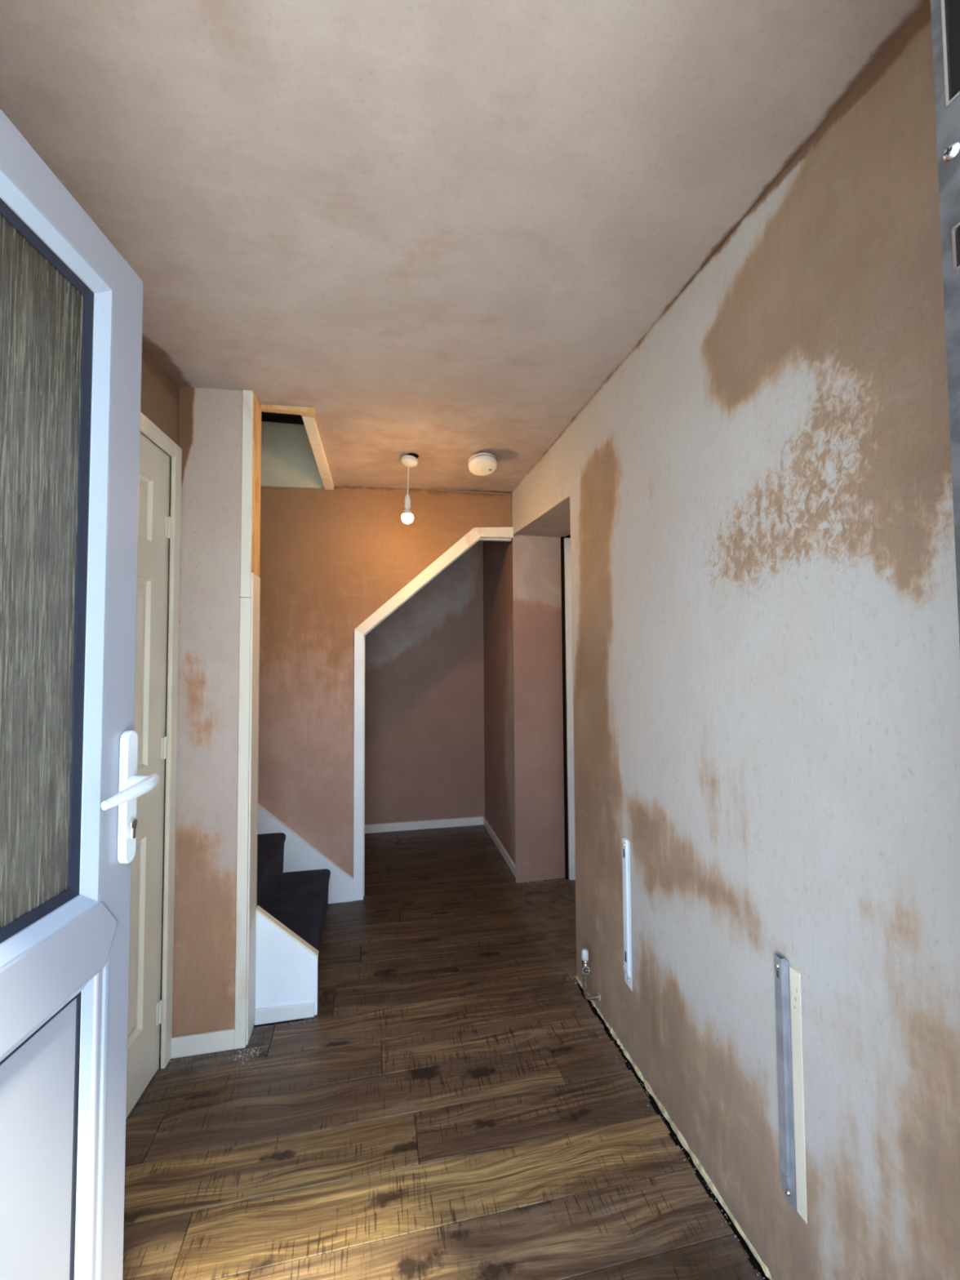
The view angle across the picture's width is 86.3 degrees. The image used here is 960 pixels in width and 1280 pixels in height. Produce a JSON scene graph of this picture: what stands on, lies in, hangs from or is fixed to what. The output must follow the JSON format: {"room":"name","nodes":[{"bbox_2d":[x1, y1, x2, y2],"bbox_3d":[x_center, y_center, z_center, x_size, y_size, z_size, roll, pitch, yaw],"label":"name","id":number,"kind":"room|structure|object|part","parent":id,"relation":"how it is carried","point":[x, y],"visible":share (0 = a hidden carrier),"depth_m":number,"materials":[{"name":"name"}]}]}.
{"room":"entrance hallway","nodes":[
{"label":"entrance hallway","id":0,"kind":"room"},
{"bbox_2d":[140,431,171,1057],"bbox_3d":[-2.112,0.264,1.697,2.464,2.400,0.122,0,-2,-12],"label":"wall partition","id":1,"kind":"structure","parent":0,"point":[140,432],"depth_m":1.84,"materials":[{"name":"paint"}]},
{"bbox_2d":[140,345,179,445],"bbox_3d":[-0.990,0.223,0.924,0.001,2.404,1.865,0,-2,-7],"label":"wall","id":2,"kind":"structure","parent":0,"point":[160,394],"depth_m":1.75,"materials":[{"name":"paint"}]},
{"bbox_2d":[125,412,182,1119],"bbox_3d":[-1.092,0.362,1.409,0.116,2.166,0.848,0,-2,-7],"label":"door","id":3,"kind":"structure","parent":2,"relation":"in","point":[146,1011],"depth_m":1.72,"materials":[{"name":"beige paint"}]},
{"bbox_3d":[-1.074,0.936,1.548,0.014,0.620,0.212,0,-2,-7],"label":"panel","id":4,"kind":"part","parent":3,"relation":"part of","materials":[{"name":"beige paint"}]},
{"bbox_3d":[-1.080,0.102,1.582,0.014,0.620,0.212,0,-2,-7],"label":"panel","id":5,"kind":"part","parent":3,"relation":"part of","materials":[{"name":"beige paint"}]},
{"bbox_3d":[-1.084,-0.432,1.604,0.014,0.220,0.212,0,-2,-7],"label":"panel","id":6,"kind":"part","parent":3,"relation":"part of","materials":[{"name":"beige paint"}]},
{"bbox_3d":[-1.049,-0.693,1.458,0.016,0.053,0.744,0,-2,-7],"label":"architrave","id":7,"kind":"part","parent":3,"relation":"part of","materials":[{"name":"beige paint"}]},
{"bbox_3d":[-1.090,0.379,1.810,0.016,2.166,0.051,0,-2,-7],"label":"architrave","id":8,"kind":"part","parent":3,"relation":"part of","materials":[{"name":"beige paint"}]},
{"bbox_2d":[257,486,512,877],"bbox_3d":[-1.681,0.277,2.826,3.873,2.460,0.001,0,-2,-12],"label":"wall","id":9,"kind":"structure","parent":0,"point":[330,559],"depth_m":2.99,"materials":[{"name":"paint"}]},
{"bbox_2d":[353,527,513,900],"bbox_3d":[-0.272,0.397,3.160,0.978,2.228,0.116,0,-2,-12],"label":"trim","id":10,"kind":"structure","parent":9,"relation":"attached to","point":[475,535],"depth_m":3.03,"materials":[{"name":"white paint"}]},
{"bbox_2d":[260,421,564,883],"bbox_3d":[-1.529,-0.792,2.908,4.200,4.600,0.104,0,-2,-13],"label":"wall","id":11,"kind":"structure","parent":0,"point":[540,830],"depth_m":3.25,"materials":[{"name":"paint"}]},
{"bbox_2d":[364,541,484,824],"bbox_3d":[-0.913,0.332,4.182,1.933,2.450,0.001,0,-2,-12],"label":"wall","id":12,"kind":"structure","parent":0,"point":[424,661],"depth_m":4.28,"materials":[{"name":"paint"}]},
{"bbox_2d":[364,816,484,833],"bbox_3d":[-0.860,1.522,4.135,1.821,0.068,0.014,0,-2,-12],"label":"baseboard","id":13,"kind":"structure","parent":12,"relation":"attached to","point":[478,820],"depth_m":4.21,"materials":[{"name":"white paint"}]},
{"bbox_2d":[122,824,769,1279],"bbox_3d":[-1.143,1.530,2.022,4.600,0.122,4.650,0,-2,-12],"label":"floor","id":14,"kind":"structure","parent":0,"point":[460,1109],"depth_m":1.52,"materials":[{"name":"brown"}]},
{"bbox_2d":[172,386,242,1036],"bbox_3d":[-0.996,0.258,1.866,0.225,2.410,0.001,0,-2,-12],"label":"wall pier","id":15,"kind":"object","parent":14,"relation":"on","point":[211,420],"visible":0.94,"depth_m":1.87,"materials":[{"name":"paint"}]},
{"bbox_2d":[170,1027,235,1058],"bbox_3d":[-0.987,1.428,1.812,0.224,0.068,0.012,0,-2,-12],"label":"baseboard","id":16,"kind":"object","parent":15,"relation":"attached to","point":[206,1042],"visible":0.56,"depth_m":1.81,"materials":[{"name":"white paint"}]},
{"bbox_2d":[234,389,261,1048],"bbox_3d":[-0.880,0.262,1.947,0.046,2.407,0.139,0,-2,-12],"label":"trim","id":17,"kind":"structure","parent":15,"relation":"attached to","point":[250,580],"depth_m":1.90,"materials":[{"name":"white paint"}]},
{"bbox_2d":[254,803,353,1025],"bbox_3d":[-1.902,0.369,2.275,2.577,2.233,0.978,0,-2,-12],"label":"staircase","id":18,"kind":"structure","parent":14,"relation":"on","point":[296,882],"depth_m":2.37,"materials":[{"name":"white wood"}]},
{"bbox_3d":[-0.753,1.438,1.975,0.217,0.058,0.008,0,-2,-12],"label":"string skirting","id":19,"kind":"part","parent":18,"relation":"part of","materials":[{"name":"white paint"}]},
{"bbox_2d":[0,0,926,491],"bbox_3d":[-1.157,-0.948,1.382,4.300,0.167,3.200,0,-2,-12],"label":"ceiling","id":20,"kind":"structure","parent":0,"point":[436,230],"depth_m":1.08,"materials":[{"name":"paint"}]},
{"bbox_2d":[260,404,333,489],"bbox_3d":[-0.869,-1.006,2.530,0.216,0.212,0.943,0,-2,-12],"label":"trim","id":21,"kind":"structure","parent":20,"relation":"attached to","point":[308,414],"depth_m":2.26,"materials":[{"name":"white paint"}]},
{"bbox_2d":[400,453,418,523],"bbox_3d":[-0.357,-0.769,2.617,0.091,0.352,0.088,0,-2,-12],"label":"pendant light","id":22,"kind":"object","parent":20,"relation":"hanging from","point":[410,460],"visible":1,"depth_m":2.60,"materials":[{"name":"white plastic"}]},
{"bbox_3d":[-0.369,-0.615,2.607,0.059,0.043,0.059,0,-2,-12],"label":"bulb","id":23,"kind":"part","parent":22,"relation":"part of","materials":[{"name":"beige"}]},
{"bbox_3d":[-0.369,-0.656,2.609,0.052,0.038,0.052,0,-2,-12],"label":"bulb","id":24,"kind":"part","parent":22,"relation":"part of","materials":[{"name":"white glass"}]},
{"bbox_2d":[468,452,497,475],"bbox_3d":[0.014,-0.915,2.650,0.149,0.089,0.150,0,-2,-12],"label":"smoke detector","id":25,"kind":"object","parent":20,"relation":"attached to","point":[483,464],"visible":1,"depth_m":2.61,"materials":[{"name":"white plastic"}]},
{"bbox_2d":[414,487,512,494],"bbox_3d":[-0.680,-0.904,3.731,2.200,0.001,1.300,0,-2,-12],"label":"trim","id":26,"kind":"structure","parent":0,"point":[415,487],"depth_m":3.19,"materials":[{"name":"paint"}]},
{"bbox_2d":[483,537,520,865],"bbox_3d":[0.139,0.310,3.807,0.001,2.450,1.166,0,-2,-10],"label":"wall","id":27,"kind":"structure","parent":0,"point":[498,598],"depth_m":3.77,"materials":[{"name":"paint"}]},
{"bbox_2d":[483,817,515,877],"bbox_3d":[0.140,1.504,3.757,0.013,0.060,1.164,0,-2,-10],"label":"baseboard","id":28,"kind":"structure","parent":27,"relation":"attached to","point":[504,854],"depth_m":3.67,"materials":[{"name":"white paint"}]},
{"bbox_2d":[560,536,568,879],"bbox_3d":[0.543,0.411,3.292,0.018,2.200,0.032,0,-2,-12],"label":"door frame","id":29,"kind":"structure","parent":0,"point":[562,571],"depth_m":3.28,"materials":[{"name":"black"}]},
{"bbox_2d":[571,613,574,790],"bbox_3d":[0.584,0.410,2.306,0.347,2.122,0.001,0,-2,-12],"label":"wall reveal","id":30,"kind":"structure","parent":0,"point":[571,614],"depth_m":2.27,"materials":[{"name":"paint"}]},
{"bbox_2d":[511,0,959,1279],"bbox_3d":[0.720,0.223,1.947,0.470,2.464,2.970,0,-2,-12],"label":"wall","id":31,"kind":"structure","parent":0,"point":[766,650],"depth_m":1.08,"materials":[{"name":"paint"}]},
{"bbox_2d":[513,496,570,537],"bbox_3d":[0.474,-0.661,2.839,0.347,0.062,0.998,0,-2,-12],"label":"soffit","id":32,"kind":"structure","parent":31,"relation":"attached to","point":[555,522],"depth_m":2.94,"materials":[{"name":"paint"}]},
{"bbox_2d":[564,537,575,879],"bbox_3d":[0.691,0.396,2.824,0.085,2.190,0.964,0,-2,-12],"label":"door","id":33,"kind":"structure","parent":31,"relation":"in","point":[568,620],"depth_m":3.26,"materials":[{"name":"white paint"}]},
{"bbox_2d":[581,948,600,1000],"bbox_3d":[0.430,1.312,1.998,0.081,0.199,0.050,0,-2,-12],"label":"radiator valve","id":34,"kind":"object","parent":31,"relation":"attached to","point":[584,953],"visible":1,"depth_m":2.00,"materials":[{"name":"grey"}]},
{"bbox_2d":[582,964,590,974],"bbox_3d":[0.411,1.276,1.990,0.031,0.031,0.032,-1,-2,6],"label":"valve","id":35,"kind":"object","parent":34,"relation":"attached to","point":[585,968],"depth_m":1.98,"materials":[{"name":"silver metal"}]},
{"bbox_2d":[622,837,632,991],"bbox_3d":[0.507,0.947,1.782,0.014,0.507,0.050,0,-2,-12],"label":"bracket","id":36,"kind":"object","parent":31,"relation":"attached to","point":[625,842],"visible":1,"depth_m":1.77,"materials":[{"name":"white metal"}]},
{"bbox_2d":[576,975,773,1279],"bbox_3d":[0.610,1.424,1.322,0.012,0.018,1.852,0,-2,-12],"label":"baseboard","id":37,"kind":"structure","parent":31,"relation":"attached to","point":[681,1138],"depth_m":1.44,"materials":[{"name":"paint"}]},
{"bbox_2d":[773,953,795,1212],"bbox_3d":[0.649,0.941,1.099,0.016,0.516,0.036,0,-2,-12],"label":"bracket","id":38,"kind":"object","parent":31,"relation":"attached to","point":[787,1170],"visible":1,"depth_m":1.09,"materials":[{"name":"metal"}]},
{"bbox_3d":[-0.034,0.212,0.158,2.000,2.590,0.260,0,-2,-12],"label":"wall","id":39,"kind":"structure","parent":0,"visible":0},
{"bbox_2d":[0,108,159,1279],"bbox_3d":[-0.575,0.358,0.453,0.119,2.030,0.840,0,-2,-3],"label":"door","id":40,"kind":"structure","parent":39,"relation":"in","point":[71,304],"depth_m":0.74,"materials":[{"name":"grey plastic"}]},
{"bbox_3d":[-0.600,0.885,0.430,0.028,0.795,0.660,0,-2,-3],"label":"infill panel","id":41,"kind":"part","parent":40,"relation":"part of","materials":[{"name":"grey plastic"}]},
{"bbox_3d":[-0.597,-0.094,0.468,0.006,0.950,0.661,0,-2,-3],"label":"glass pane","id":42,"kind":"part","parent":40,"relation":"part of","materials":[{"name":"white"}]},
{"bbox_3d":[-0.601,0.445,0.468,0.064,0.107,0.726,0,-2,-3],"label":"rail","id":43,"kind":"part","parent":40,"relation":"part of","materials":[{"name":"grey plastic"}]},
{"bbox_3d":[-0.585,0.260,0.851,0.013,0.218,0.031,0,-2,-3],"label":"handle plate","id":44,"kind":"part","parent":40,"relation":"part of","materials":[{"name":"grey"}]},
{"bbox_3d":[-0.544,0.236,0.805,0.024,0.026,0.130,0,-2,-3],"label":"lever","id":45,"kind":"part","parent":40,"relation":"part of","materials":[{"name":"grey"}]},
{"bbox_2d":[930,0,959,648],"bbox_3d":[0.392,-0.376,0.409,0.006,1.100,0.048,0,-2,-12],"label":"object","id":46,"kind":"object","parent":39,"relation":"attached to","point":[945,14],"visible":1,"depth_m":0.42,"materials":[{"name":"metal"}]},
{"bbox_3d":[-2.032,-2.006,2.348,3.020,2.332,1.140,0,-2,-12],"label":"wall","id":47,"kind":"structure","parent":0,"visible":0},
{"bbox_2d":[261,410,304,424],"bbox_3d":[-2.075,-2.115,2.259,2.760,2.000,0.895,0,-2,-12],"label":"ceiling","id":48,"kind":"structure","parent":47,"relation":"attached to","point":[265,416],"depth_m":2.83,"materials":[{"name":"black"}]}
]}

